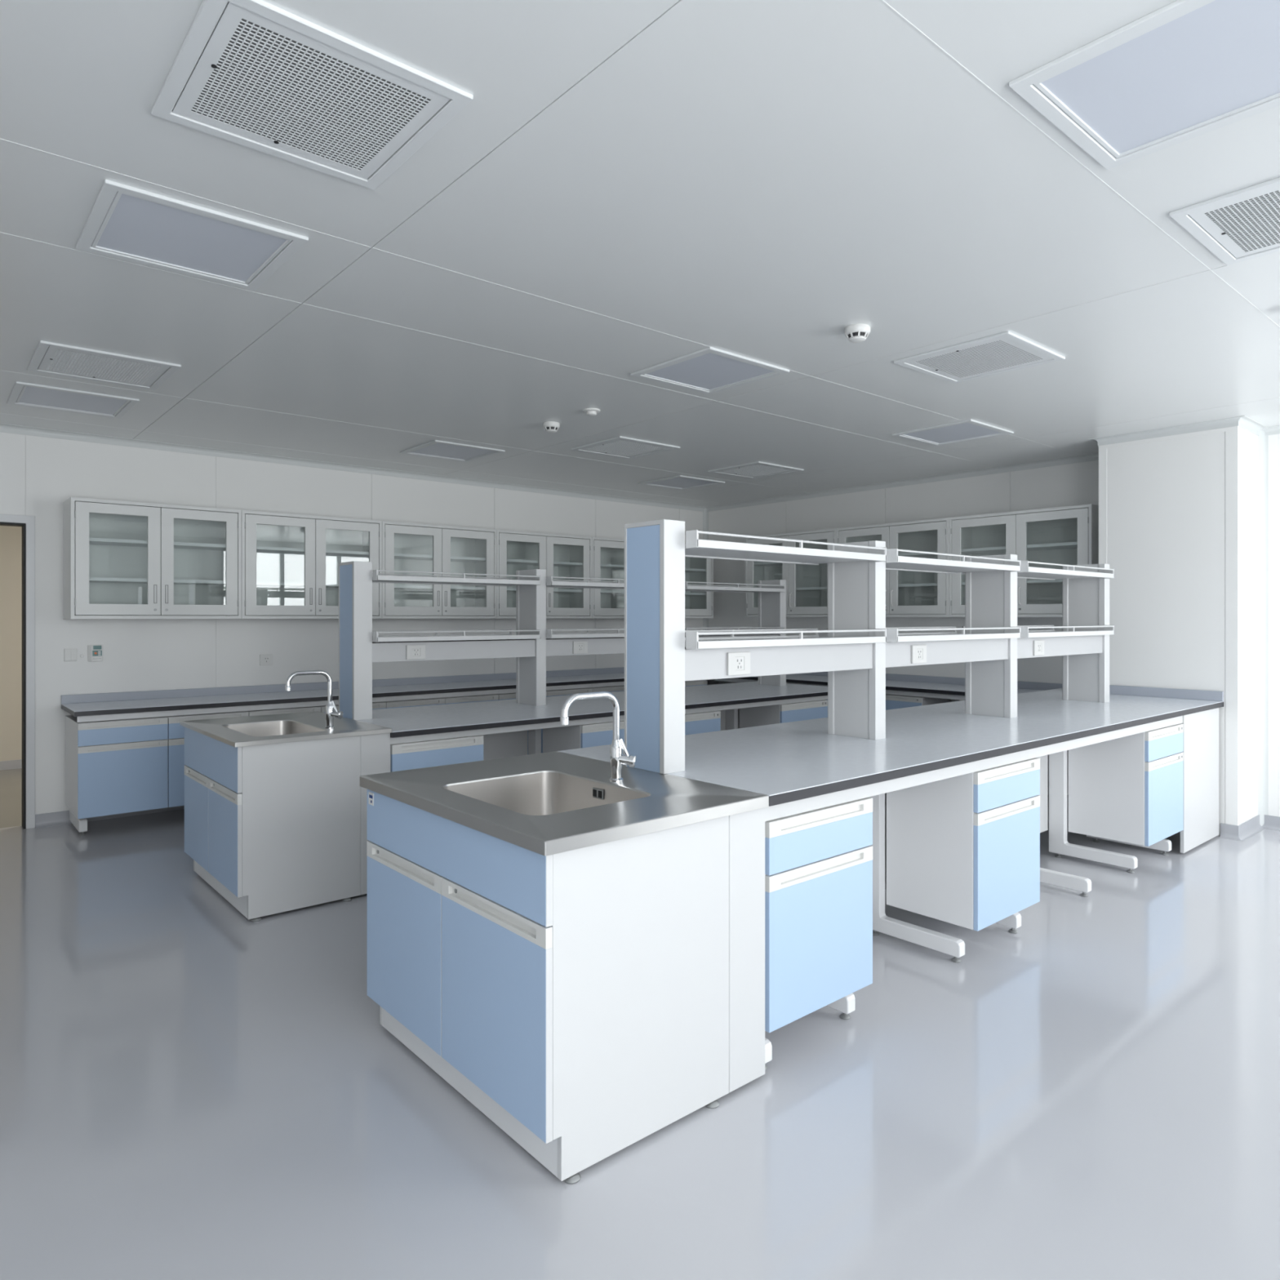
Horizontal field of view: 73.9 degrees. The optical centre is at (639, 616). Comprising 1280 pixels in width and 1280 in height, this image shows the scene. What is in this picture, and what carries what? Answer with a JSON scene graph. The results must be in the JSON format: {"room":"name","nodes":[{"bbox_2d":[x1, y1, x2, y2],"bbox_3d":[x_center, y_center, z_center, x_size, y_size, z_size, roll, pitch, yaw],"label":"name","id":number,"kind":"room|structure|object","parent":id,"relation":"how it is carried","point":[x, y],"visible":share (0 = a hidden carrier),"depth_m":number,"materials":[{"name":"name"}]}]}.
{"room":"laboratory","nodes":[
{"label":"laboratory","id":0,"kind":"room"},
{"bbox_2d":[0,525,22,761],"bbox_3d":[-5.869,0.128,7.614,6.200,2.500,0.100,0,0,-41],"label":"wall","id":1,"kind":"structure","parent":0,"point":[11,537],"depth_m":7.69,"materials":[{"name":"beige"}]},
{"bbox_2d":[0,431,702,814],"bbox_3d":[-2.697,0.073,6.723,9.256,2.609,0.120,0,0,-41],"label":"wall","id":2,"kind":"structure","parent":0,"point":[37,474],"depth_m":6.30,"materials":[{"name":"white"}]},
{"bbox_2d":[0,513,35,829],"bbox_3d":[-4.407,0.359,5.255,1.086,2.037,0.144,0,0,-41],"label":"door frame","id":3,"kind":"structure","parent":2,"relation":"in","point":[27,522],"depth_m":5.54,"materials":[{"name":"white"}]},
{"bbox_2d":[35,805,184,828],"bbox_3d":[-1.597,1.335,7.565,6.189,0.085,0.035,0,0,-41],"label":"baseboard","id":4,"kind":"structure","parent":2,"relation":"attached to","point":[59,818],"depth_m":5.67,"materials":[{"name":"grey"}]},
{"bbox_2d":[62,497,241,618],"bbox_3d":[-3.337,-0.374,5.858,1.018,0.775,0.357,0,0,-41],"label":"upper cabinet","id":5,"kind":"object","parent":2,"relation":"attached to","point":[122,559],"visible":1,"depth_m":5.82,"materials":[{"name":"metal"}]},
{"bbox_2d":[74,537,225,551],"bbox_3d":[-3.346,-0.502,5.869,0.980,0.022,0.303,0,0,-41],"label":"shelf","id":6,"kind":"object","parent":5,"relation":"attached to","point":[94,542],"depth_m":5.86,"materials":[{"name":"white"}]},
{"bbox_2d":[74,577,225,585],"bbox_3d":[-3.346,-0.246,5.869,0.980,0.022,0.303,0,0,-41],"label":"shelf","id":7,"kind":"object","parent":5,"relation":"attached to","point":[92,580],"depth_m":5.87,"materials":[{"name":"white"}]},
{"bbox_2d":[241,510,382,618],"bbox_3d":[-2.553,-0.374,6.530,1.044,0.775,0.357,0,0,-41],"label":"upper cabinet","id":8,"kind":"object","parent":2,"relation":"attached to","point":[290,562],"visible":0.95,"depth_m":6.48,"materials":[{"name":"metal"}]},
{"bbox_2d":[256,581,338,587],"bbox_3d":[-2.562,-0.246,6.541,1.006,0.022,0.303,0,0,-41],"label":"shelf","id":9,"kind":"object","parent":8,"relation":"attached to","point":[259,584],"depth_m":6.45,"materials":[{"name":"white"}]},
{"bbox_2d":[256,546,368,556],"bbox_3d":[-2.562,-0.502,6.541,1.006,0.022,0.303,0,0,-41],"label":"shelf","id":10,"kind":"object","parent":8,"relation":"attached to","point":[264,551],"depth_m":6.53,"materials":[{"name":"white"}]},
{"bbox_2d":[382,520,496,618],"bbox_3d":[-1.759,-0.374,7.211,1.043,0.775,0.357,0,0,-41],"label":"upper cabinet","id":11,"kind":"object","parent":2,"relation":"attached to","point":[406,546],"visible":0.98,"depth_m":7.23,"materials":[{"name":"metal"}]},
{"bbox_2d":[394,553,485,562],"bbox_3d":[-1.768,-0.502,7.221,1.005,0.022,0.303,0,0,-41],"label":"shelf","id":12,"kind":"object","parent":11,"relation":"attached to","point":[398,557],"depth_m":7.25,"materials":[{"name":"white"}]},
{"bbox_2d":[394,585,485,591],"bbox_3d":[-1.768,-0.246,7.221,1.005,0.022,0.303,0,0,-41],"label":"shelf","id":13,"kind":"object","parent":11,"relation":"attached to","point":[397,588],"depth_m":7.25,"materials":[{"name":"white"}]},
{"bbox_2d":[496,529,591,618],"bbox_3d":[-0.966,-0.374,7.891,1.043,0.775,0.357,0,0,-41],"label":"upper cabinet","id":14,"kind":"object","parent":2,"relation":"attached to","point":[560,555],"visible":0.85,"depth_m":7.94,"materials":[{"name":"metal"}]},
{"bbox_2d":[506,559,582,566],"bbox_3d":[-0.975,-0.502,7.902,1.005,0.022,0.303,0,0,-41],"label":"shelf","id":15,"kind":"object","parent":14,"relation":"attached to","point":[510,562],"depth_m":7.96,"materials":[{"name":"white"}]},
{"bbox_2d":[506,587,582,592],"bbox_3d":[-0.975,-0.246,7.902,1.005,0.022,0.303,0,0,-41],"label":"shelf","id":16,"kind":"object","parent":14,"relation":"attached to","point":[508,589],"depth_m":8.00,"materials":[{"name":"white"}]},
{"bbox_2d":[591,537,624,617],"bbox_3d":[-0.172,-0.374,8.571,1.043,0.775,0.357,0,0,-41],"label":"upper cabinet","id":17,"kind":"object","parent":2,"relation":"attached to","point":[607,553],"visible":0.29,"depth_m":8.36,"materials":[{"name":"metal"}]},
{"bbox_2d":[684,556,713,617],"bbox_3d":[0.451,-0.374,9.106,0.596,0.775,0.357,0,0,-41],"label":"upper cabinet","id":18,"kind":"object","parent":2,"relation":"attached to","point":[697,604],"visible":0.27,"depth_m":9.25,"materials":[{"name":"white paint"}]},
{"bbox_2d":[0,0,1279,506],"bbox_3d":[0.052,-1.271,3.516,9.256,0.081,8.570,0,0,-41],"label":"ceiling","id":19,"kind":"structure","parent":0,"point":[623,188],"depth_m":2.87,"materials":[{"name":"white"}]},
{"bbox_2d":[6,381,139,418],"bbox_3d":[-3.227,-1.226,4.840,0.565,0.011,0.565,0,0,-41],"label":"recessed light","id":20,"kind":"object","parent":19,"relation":"in","point":[27,394],"visible":1,"depth_m":4.83,"materials":[{"name":"white"}]},
{"bbox_2d":[18,386,126,414],"bbox_3d":[-3.227,-1.229,4.840,0.465,0.003,0.465,0,0,-41],"label":"diffuser","id":21,"kind":"object","parent":20,"relation":"attached to","point":[28,395],"depth_m":4.86,"materials":[{"name":"white"}]},
{"bbox_2d":[26,340,181,390],"bbox_3d":[-2.638,-1.226,4.183,0.565,0.011,0.565,0,0,-41],"label":"ceiling vent","id":22,"kind":"object","parent":19,"relation":"in","point":[60,359],"visible":1,"depth_m":4.16,"materials":[{"name":"grey"}]},
{"bbox_2d":[75,179,308,290],"bbox_3d":[-1.472,-1.226,2.788,0.565,0.011,0.565,0,0,-41],"label":"recessed light","id":23,"kind":"object","parent":19,"relation":"in","point":[124,222],"visible":1,"depth_m":2.76,"materials":[{"name":"white"}]},
{"bbox_2d":[96,193,286,281],"bbox_3d":[-1.472,-1.229,2.788,0.465,0.003,0.465,0,0,-41],"label":"diffuser","id":24,"kind":"object","parent":23,"relation":"attached to","point":[132,227],"depth_m":2.78,"materials":[{"name":"white"}]},
{"bbox_2d":[151,0,473,190],"bbox_3d":[-0.790,-1.226,2.036,0.565,0.011,0.565,0,0,-41],"label":"ceiling vent","id":25,"kind":"object","parent":19,"relation":"in","point":[269,79],"visible":1,"depth_m":2.00,"materials":[{"name":"metal"}]},
{"bbox_2d":[400,440,505,462],"bbox_3d":[-1.394,-1.226,6.313,0.565,0.011,0.565,0,0,-41],"label":"recessed light","id":26,"kind":"object","parent":19,"relation":"in","point":[435,448],"visible":1,"depth_m":6.29,"materials":[{"name":"white"}]},
{"bbox_2d":[411,443,493,459],"bbox_3d":[-1.394,-1.229,6.313,0.465,0.003,0.465,0,0,-41],"label":"diffuser","id":27,"kind":"object","parent":26,"relation":"attached to","point":[443,451],"depth_m":6.33,"materials":[{"name":"white"}]},
{"bbox_2d":[571,435,679,458],"bbox_3d":[-0.106,-1.226,6.185,0.565,0.011,0.565,0,0,-41],"label":"ceiling vent","id":28,"kind":"object","parent":19,"relation":"in","point":[620,446],"visible":1,"depth_m":6.16,"materials":[{"name":"grey"}]},
{"bbox_2d":[579,439,670,457],"bbox_3d":[-0.106,-1.224,6.185,0.487,0.002,0.487,0,0,-41],"label":"grille","id":29,"kind":"object","parent":28,"relation":"attached to","point":[615,447],"depth_m":6.19,"materials":[{"name":"metal"}]},
{"bbox_2d":[638,475,724,489],"bbox_3d":[0.379,-1.226,7.786,0.565,0.011,0.565,0,0,-41],"label":"recessed light","id":30,"kind":"object","parent":19,"relation":"in","point":[680,482],"visible":1,"depth_m":7.79,"materials":[{"name":"white"}]},
{"bbox_2d":[648,477,714,488],"bbox_3d":[0.379,-1.229,7.786,0.465,0.003,0.465,0,0,-41],"label":"diffuser","id":31,"kind":"object","parent":30,"relation":"attached to","point":[676,482],"depth_m":7.84,"materials":[{"name":"white"}]},
{"bbox_2d":[630,346,789,394],"bbox_3d":[0.349,-1.226,4.271,0.565,0.011,0.565,0,0,-41],"label":"recessed light","id":32,"kind":"object","parent":19,"relation":"in","point":[709,370],"visible":1,"depth_m":4.26,"materials":[{"name":"white"}]},
{"bbox_2d":[646,352,773,389],"bbox_3d":[0.349,-1.229,4.271,0.465,0.003,0.465,0,0,-41],"label":"diffuser","id":33,"kind":"object","parent":32,"relation":"attached to","point":[707,371],"depth_m":4.28,"materials":[{"name":"white"}]},
{"bbox_2d":[707,461,804,479],"bbox_3d":[0.970,-1.226,7.127,0.565,0.011,0.565,0,0,-41],"label":"ceiling vent","id":34,"kind":"object","parent":19,"relation":"in","point":[757,469],"visible":1,"depth_m":7.11,"materials":[{"name":"grey"}]},
{"bbox_2d":[715,463,795,477],"bbox_3d":[0.970,-1.224,7.127,0.487,0.002,0.487,0,0,-41],"label":"grille","id":35,"kind":"object","parent":34,"relation":"attached to","point":[754,470],"depth_m":7.13,"materials":[{"name":"metal"}]},
{"bbox_2d":[844,324,870,342],"bbox_3d":[0.926,-1.203,3.624,0.108,0.057,0.108,0,0,-41],"label":"smoke detector","id":36,"kind":"object","parent":19,"relation":"attached to","point":[855,333],"visible":1,"depth_m":3.59,"materials":[{"name":"white plastic"}]},
{"bbox_2d":[891,418,1013,446],"bbox_3d":[2.090,-1.226,5.690,0.565,0.011,0.565,0,0,-41],"label":"recessed light","id":37,"kind":"object","parent":19,"relation":"in","point":[971,429],"visible":1,"depth_m":5.68,"materials":[{"name":"white"}]},
{"bbox_2d":[904,422,999,443],"bbox_3d":[2.090,-1.229,5.690,0.465,0.003,0.465,0,0,-41],"label":"diffuser","id":38,"kind":"object","parent":37,"relation":"attached to","point":[962,432],"depth_m":5.71,"materials":[{"name":"white"}]},
{"bbox_2d":[893,331,1065,383],"bbox_3d":[1.617,-1.226,4.060,0.565,0.011,0.565,0,0,-41],"label":"ceiling vent","id":39,"kind":"object","parent":19,"relation":"in","point":[1004,352],"visible":1,"depth_m":4.03,"materials":[{"name":"grey"}]},
{"bbox_2d":[1008,0,1279,169],"bbox_3d":[1.246,-1.226,1.927,0.565,0.011,0.565,0,0,-41],"label":"recessed light","id":40,"kind":"object","parent":19,"relation":"in","point":[1183,70],"visible":1,"depth_m":1.94,"materials":[{"name":"white paint"}]},
{"bbox_2d":[1168,177,1279,265],"bbox_3d":[2.009,-1.226,2.558,0.565,0.011,0.565,0,0,-41],"label":"ceiling vent","id":41,"kind":"object","parent":19,"relation":"in","point":[1243,224],"visible":1,"depth_m":2.64,"materials":[{"name":"grey"}]},
{"bbox_2d":[1189,186,1279,257],"bbox_3d":[2.009,-1.224,2.558,0.487,0.002,0.487,0,0,-41],"label":"grille","id":42,"kind":"object","parent":41,"relation":"attached to","point":[1247,225],"depth_m":2.65,"materials":[{"name":"metal"}]},
{"bbox_2d":[0,768,1279,1279],"bbox_3d":[-0.950,1.418,4.454,9.556,0.080,11.300,0,0,-41],"label":"floor","id":43,"kind":"structure","parent":0,"point":[192,1087],"depth_m":2.36,"materials":[{"name":"grey"}]},
{"bbox_2d":[65,715,168,818],"bbox_3d":[-3.449,0.950,5.603,0.496,0.588,0.559,0,0,-41],"label":"base cabinet","id":44,"kind":"object","parent":43,"relation":"on","point":[121,766],"visible":0.98,"depth_m":5.39,"materials":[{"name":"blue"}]},
{"bbox_2d":[167,711,248,807],"bbox_3d":[-3.071,0.950,5.926,0.496,0.588,0.559,0,0,-41],"label":"base cabinet","id":45,"kind":"object","parent":43,"relation":"on","point":[175,739],"visible":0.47,"depth_m":5.59,"materials":[{"name":"white"}]},
{"bbox_2d":[247,706,320,715],"bbox_3d":[-2.694,0.950,6.250,0.496,0.588,0.559,0,0,-41],"label":"base cabinet","id":46,"kind":"object","parent":43,"relation":"on","point":[301,709],"visible":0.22,"depth_m":6.04,"materials":[{"name":"white"}]},
{"bbox_2d":[184,727,390,921],"bbox_3d":[-1.844,0.979,4.407,0.718,0.798,1.002,0,0,-41],"label":"base cabinet","id":47,"kind":"object","parent":43,"relation":"on","point":[273,828],"visible":0.93,"depth_m":4.01,"materials":[{"name":"white laminate"}]},
{"bbox_2d":[69,681,624,835],"bbox_3d":[-1.582,0.994,7.213,5.430,0.768,0.548,0,0,-41],"label":"frame","id":48,"kind":"object","parent":43,"relation":"on","point":[81,824],"visible":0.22,"depth_m":5.96,"materials":[{"name":"white"}]},
{"bbox_2d":[61,666,624,716],"bbox_3d":[-1.365,0.565,7.389,6.027,0.090,0.599,0,0,-41],"label":"countertop","id":49,"kind":"structure","parent":48,"relation":"on","point":[113,703],"depth_m":6.36,"materials":[{"name":"white"}]},
{"bbox_2d":[383,697,444,708],"bbox_3d":[-1.938,0.950,6.898,0.496,0.588,0.559,0,0,-41],"label":"base cabinet","id":50,"kind":"object","parent":43,"relation":"on","point":[433,701],"visible":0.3,"depth_m":6.69,"materials":[{"name":"white"}]},
{"bbox_2d":[390,734,483,772],"bbox_3d":[-1.183,0.945,4.605,0.526,0.605,0.419,0,0,-41],"label":"base cabinet","id":51,"kind":"object","parent":43,"relation":"on","point":[434,753],"visible":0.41,"depth_m":4.43,"materials":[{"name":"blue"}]},
{"bbox_2d":[366,772,764,1184],"bbox_3d":[-0.267,0.970,2.679,0.789,0.815,1.072,0,0,-41],"label":"base cabinet","id":52,"kind":"object","parent":43,"relation":"on","point":[587,1002],"visible":0.9,"depth_m":2.27,"materials":[{"name":"white laminate"}]},
{"bbox_2d":[542,720,624,752],"bbox_3d":[-0.266,0.945,5.391,0.560,0.605,0.421,0,0,-41],"label":"base cabinet","id":53,"kind":"object","parent":43,"relation":"on","point":[585,735],"visible":0.12,"depth_m":5.16,"materials":[{"name":"white"}]},
{"bbox_2d":[390,695,827,759],"bbox_3d":[-0.082,0.992,5.903,3.901,0.772,0.944,0,0,-41],"label":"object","id":54,"kind":"object","parent":43,"relation":"on","point":[505,741],"visible":0.02,"depth_m":5.30,"materials":[{"name":"white metal"}]},
{"bbox_2d":[357,681,827,737],"bbox_3d":[-0.091,0.590,5.928,3.922,0.030,1.049,0,0,-41],"label":"countertop","id":55,"kind":"structure","parent":54,"relation":"on","point":[449,717],"depth_m":5.26,"materials":[{"name":"white"}]},
{"bbox_2d":[179,711,391,746],"bbox_3d":[-1.851,0.668,4.401,0.735,0.222,1.020,0,0,-41],"label":"sink","id":56,"kind":"object","parent":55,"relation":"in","point":[248,731],"visible":0.67,"depth_m":4.44,"materials":[{"name":"grey"}]},
{"bbox_2d":[222,720,324,736],"bbox_3d":[-1.864,0.674,4.326,0.350,0.210,0.605,0,0,-41],"label":"basin","id":57,"kind":"object","parent":56,"relation":"in","point":[259,728],"depth_m":4.56,"materials":[{"name":"silver"}]},
{"bbox_2d":[284,670,342,728],"bbox_3d":[-1.616,0.414,4.227,0.272,0.295,0.086,0,0,-41],"label":"faucet","id":58,"kind":"object","parent":56,"relation":"on","point":[331,706],"visible":1,"depth_m":4.28,"materials":[{"name":"silver metal"}]},
{"bbox_2d":[338,560,786,719],"bbox_3d":[-0.264,0.133,6.018,3.703,0.884,0.363,0,0,-41],"label":"rack","id":59,"kind":"object","parent":55,"relation":"on","point":[532,642],"visible":0.71,"depth_m":5.36,"materials":[{"name":"white"}]},
{"bbox_2d":[372,633,541,641],"bbox_3d":[-1.170,0.127,5.241,1.097,0.026,0.363,0,0,-41],"label":"shelf","id":60,"kind":"object","parent":59,"relation":"attached to","point":[507,637],"depth_m":5.19,"materials":[{"name":"white"}]},
{"bbox_2d":[372,575,541,586],"bbox_3d":[-1.170,-0.220,5.241,1.097,0.027,0.363,0,0,-41],"label":"shelf","id":61,"kind":"object","parent":59,"relation":"attached to","point":[528,580],"depth_m":5.23,"materials":[{"name":"white"}]},
{"bbox_2d":[546,581,624,589],"bbox_3d":[-0.263,-0.220,6.018,1.132,0.027,0.363,0,0,-41],"label":"shelf","id":62,"kind":"object","parent":59,"relation":"attached to","point":[584,584],"depth_m":5.81,"materials":[{"name":"white"}]},
{"bbox_2d":[551,631,624,638],"bbox_3d":[-0.263,0.127,6.018,1.132,0.026,0.363,0,0,-41],"label":"shelf","id":63,"kind":"object","parent":59,"relation":"attached to","point":[615,634],"depth_m":5.80,"materials":[{"name":"white"}]},
{"bbox_2d":[684,585,784,592],"bbox_3d":[0.655,-0.220,6.805,1.127,0.027,0.363,0,0,-41],"label":"shelf","id":64,"kind":"object","parent":59,"relation":"attached to","point":[731,588],"depth_m":6.86,"materials":[{"name":"white"}]},
{"bbox_2d":[698,631,782,635],"bbox_3d":[0.655,0.127,6.805,1.127,0.026,0.363,0,0,-41],"label":"shelf","id":65,"kind":"object","parent":59,"relation":"attached to","point":[755,634],"depth_m":6.86,"materials":[{"name":"white"}]},
{"bbox_2d":[684,711,720,735],"bbox_3d":[0.209,0.945,5.798,0.545,0.605,0.421,0,0,-41],"label":"base cabinet","id":66,"kind":"object","parent":43,"relation":"on","point":[705,722],"visible":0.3,"depth_m":5.71,"materials":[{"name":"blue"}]},
{"bbox_2d":[739,699,827,728],"bbox_3d":[1.112,0.945,6.571,0.550,0.605,0.421,0,0,-41],"label":"base cabinet","id":67,"kind":"object","parent":43,"relation":"on","point":[800,711],"visible":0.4,"depth_m":6.40,"materials":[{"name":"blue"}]},
{"bbox_2d":[764,797,872,1032],"bbox_3d":[0.455,0.931,2.881,0.537,0.633,0.416,0,0,-41],"label":"base cabinet","id":68,"kind":"object","parent":43,"relation":"on","point":[819,862],"visible":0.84,"depth_m":2.70,"materials":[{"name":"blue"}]},
{"bbox_2d":[715,678,1048,795],"bbox_3d":[2.001,0.994,7.622,0.490,0.768,3.269,0,0,-41],"label":"frame","id":69,"kind":"object","parent":43,"relation":"on","point":[953,697],"visible":0.02,"depth_m":7.00,"materials":[{"name":"white"}]},
{"bbox_2d":[733,671,1062,695],"bbox_3d":[1.823,0.565,7.864,0.604,0.090,3.986,0,0,-41],"label":"countertop","id":70,"kind":"structure","parent":69,"relation":"on","point":[916,683],"depth_m":7.27,"materials":[{"name":"white"}]},
{"bbox_2d":[885,693,951,710],"bbox_3d":[2.304,0.950,7.290,0.551,0.588,0.559,0,0,-41],"label":"base cabinet","id":71,"kind":"object","parent":43,"relation":"on","point":[892,701],"visible":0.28,"depth_m":7.04,"materials":[{"name":"white"}]},
{"bbox_2d":[886,757,1039,931],"bbox_3d":[1.406,0.929,3.696,0.545,0.628,0.416,0,0,-41],"label":"base cabinet","id":72,"kind":"object","parent":43,"relation":"on","point":[963,851],"visible":0.95,"depth_m":3.51,"materials":[{"name":"white"}]},
{"bbox_2d":[764,707,1218,1070],"bbox_3d":[1.664,0.970,4.322,4.278,0.815,1.030,0,0,-41],"label":"frame","id":73,"kind":"object","parent":43,"relation":"on","point":[1201,729],"visible":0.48,"depth_m":4.38,"materials":[{"name":"white metal"}]},
{"bbox_2d":[557,684,1223,806],"bbox_3d":[1.879,0.514,4.519,4.873,0.096,1.090,0,0,-41],"label":"countertop","id":74,"kind":"structure","parent":73,"relation":"on","point":[785,762],"depth_m":3.62,"materials":[{"name":"white"}]},
{"bbox_2d":[360,751,768,856],"bbox_3d":[-0.275,0.639,2.672,0.799,0.222,1.090,0,0,-41],"label":"sink","id":75,"kind":"object","parent":74,"relation":"in","point":[551,811],"visible":0.69,"depth_m":2.61,"materials":[{"name":"grey"}]},
{"bbox_2d":[442,772,648,815],"bbox_3d":[-0.297,0.645,2.622,0.438,0.210,0.557,0,0,-41],"label":"basin","id":76,"kind":"object","parent":75,"relation":"in","point":[522,793],"depth_m":2.85,"materials":[{"name":"silver"}]},
{"bbox_2d":[560,691,636,782],"bbox_3d":[-0.127,0.385,2.687,0.272,0.295,0.086,0,0,-41],"label":"faucet","id":77,"kind":"object","parent":75,"relation":"on","point":[617,759],"visible":1,"depth_m":2.74,"materials":[{"name":"silver metal"}]},
{"bbox_2d":[624,519,1114,773],"bbox_3d":[1.414,0.100,4.164,3.734,0.856,0.369,0,0,-41],"label":"rack","id":78,"kind":"object","parent":74,"relation":"on","point":[857,649],"visible":1,"depth_m":3.67,"materials":[{"name":"white"}]},
{"bbox_2d":[726,651,750,675],"bbox_3d":[0.360,0.170,3.100,0.118,0.082,0.009,0,0,-41],"label":"socket","id":79,"kind":"object","parent":78,"relation":"attached to","point":[738,663],"depth_m":3.10,"materials":[{"name":"white plastic"}]},
{"bbox_2d":[684,538,885,564],"bbox_3d":[0.498,-0.250,3.380,1.122,0.027,0.369,0,0,-41],"label":"shelf","id":80,"kind":"object","parent":78,"relation":"attached to","point":[694,548],"depth_m":3.34,"materials":[{"name":"white"}]},
{"bbox_2d":[684,635,886,648],"bbox_3d":[0.498,0.096,3.380,1.122,0.026,0.369,0,0,-41],"label":"shelf","id":81,"kind":"object","parent":78,"relation":"attached to","point":[797,642],"depth_m":3.31,"materials":[{"name":"white"}]},
{"bbox_2d":[826,631,1020,642],"bbox_3d":[1.417,0.096,4.167,1.137,0.026,0.369,0,0,-41],"label":"shelf","id":82,"kind":"object","parent":78,"relation":"attached to","point":[891,637],"depth_m":4.11,"materials":[{"name":"white"}]},
{"bbox_2d":[826,555,1020,573],"bbox_3d":[1.417,-0.250,4.167,1.137,0.027,0.369,0,0,-41],"label":"shelf","id":83,"kind":"object","parent":78,"relation":"attached to","point":[893,562],"depth_m":4.16,"materials":[{"name":"white"}]},
{"bbox_2d":[961,630,1113,637],"bbox_3d":[2.341,0.096,4.959,1.137,0.026,0.369,0,0,-41],"label":"shelf","id":84,"kind":"object","parent":78,"relation":"attached to","point":[1024,633],"depth_m":4.88,"materials":[{"name":"white"}]},
{"bbox_2d":[961,566,1113,580],"bbox_3d":[2.341,-0.250,4.959,1.137,0.027,0.369,0,0,-41],"label":"shelf","id":85,"kind":"object","parent":78,"relation":"attached to","point":[1027,572],"depth_m":4.98,"materials":[{"name":"white"}]},
{"bbox_2d":[1109,684,1223,701],"bbox_3d":[3.405,0.497,5.598,0.018,0.062,0.740,0,0,-41],"label":"backsplash","id":86,"kind":"structure","parent":74,"relation":"on","point":[1215,695],"depth_m":5.54,"materials":[{"name":"grey"}]},
{"bbox_2d":[1068,723,1183,846],"bbox_3d":[2.791,0.921,4.882,0.548,0.613,0.418,0,0,-41],"label":"base cabinet","id":87,"kind":"object","parent":43,"relation":"on","point":[1130,788],"visible":0.98,"depth_m":4.70,"materials":[{"name":"white"}]},
{"bbox_2d":[708,460,1098,795],"bbox_3d":[2.224,0.073,7.955,0.120,2.609,4.416,0,0,-41],"label":"wall","id":88,"kind":"structure","parent":0,"point":[1077,483],"depth_m":7.58,"materials":[{"name":"white"}]},
{"bbox_2d":[745,528,835,617],"bbox_3d":[1.560,-0.405,8.336,0.385,0.814,1.116,0,0,-41],"label":"upper cabinet","id":89,"kind":"object","parent":88,"relation":"attached to","point":[806,585],"visible":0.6,"depth_m":8.39,"materials":[{"name":"metal"}]},
{"bbox_2d":[835,517,948,617],"bbox_3d":[2.286,-0.405,7.489,0.385,0.814,1.113,0,0,-41],"label":"upper cabinet","id":90,"kind":"object","parent":88,"relation":"attached to","point":[908,593],"visible":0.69,"depth_m":7.41,"materials":[{"name":"metal"}]},
{"bbox_2d":[793,671,1062,689],"bbox_3d":[2.045,0.549,8.053,0.020,0.058,3.986,0,0,-41],"label":"backsplash","id":91,"kind":"structure","parent":88,"relation":"attached to","point":[932,679],"depth_m":7.37,"materials":[{"name":"grey"}]},
{"bbox_2d":[948,503,1098,617],"bbox_3d":[3.010,-0.405,6.644,0.385,0.814,1.109,0,0,-41],"label":"upper cabinet","id":92,"kind":"object","parent":88,"relation":"attached to","point":[1066,535],"visible":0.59,"depth_m":6.63,"materials":[{"name":"metal"}]},
{"bbox_2d":[961,578,1062,585],"bbox_3d":[3.031,-0.271,6.661,0.305,0.022,1.071,0,0,-41],"label":"shelf","id":93,"kind":"object","parent":92,"relation":"attached to","point":[1028,581],"depth_m":6.50,"materials":[{"name":"white"}]},
{"bbox_2d":[961,542,1077,554],"bbox_3d":[3.031,-0.539,6.661,0.305,0.022,1.071,0,0,-41],"label":"shelf","id":94,"kind":"object","parent":92,"relation":"attached to","point":[1060,547],"depth_m":6.67,"materials":[{"name":"white"}]},
{"bbox_2d":[1098,426,1257,835],"bbox_3d":[3.691,0.073,5.794,0.666,2.609,0.814,0,0,-41],"label":"wall column","id":95,"kind":"structure","parent":0,"point":[1178,513],"depth_m":5.49,"materials":[{"name":"white"}]},
{"bbox_2d":[1268,434,1279,817],"bbox_3d":[5.181,0.073,4.435,0.200,2.609,3.230,0,0,-41],"label":"wall","id":96,"kind":"structure","parent":0,"point":[1273,440],"depth_m":5.52,"materials":[{"name":"white"}]},
{"bbox_2d":[0,415,1279,511],"bbox_3d":[0.024,-1.207,3.511,9.006,0.048,8.300,0,0,-41],"label":"trim","id":97,"kind":"structure","parent":96,"relation":"attached to","point":[1244,422],"depth_m":6.69,"materials":[{"name":"paint"}]},
{"bbox_2d":[1219,814,1279,841],"bbox_3d":[4.848,1.335,4.274,0.515,0.085,3.180,0,0,-41],"label":"baseboard","id":98,"kind":"structure","parent":96,"relation":"attached to","point":[1242,832],"depth_m":5.38,"materials":[{"name":"grey"}]},
{"bbox_2d":[1257,430,1268,826],"bbox_3d":[4.065,0.078,5.549,0.045,2.599,0.045,0,0,-41],"label":"trim","id":99,"kind":"structure","parent":96,"relation":"attached to","point":[1263,441],"depth_m":5.56,"materials":[{"name":"silver metal"}]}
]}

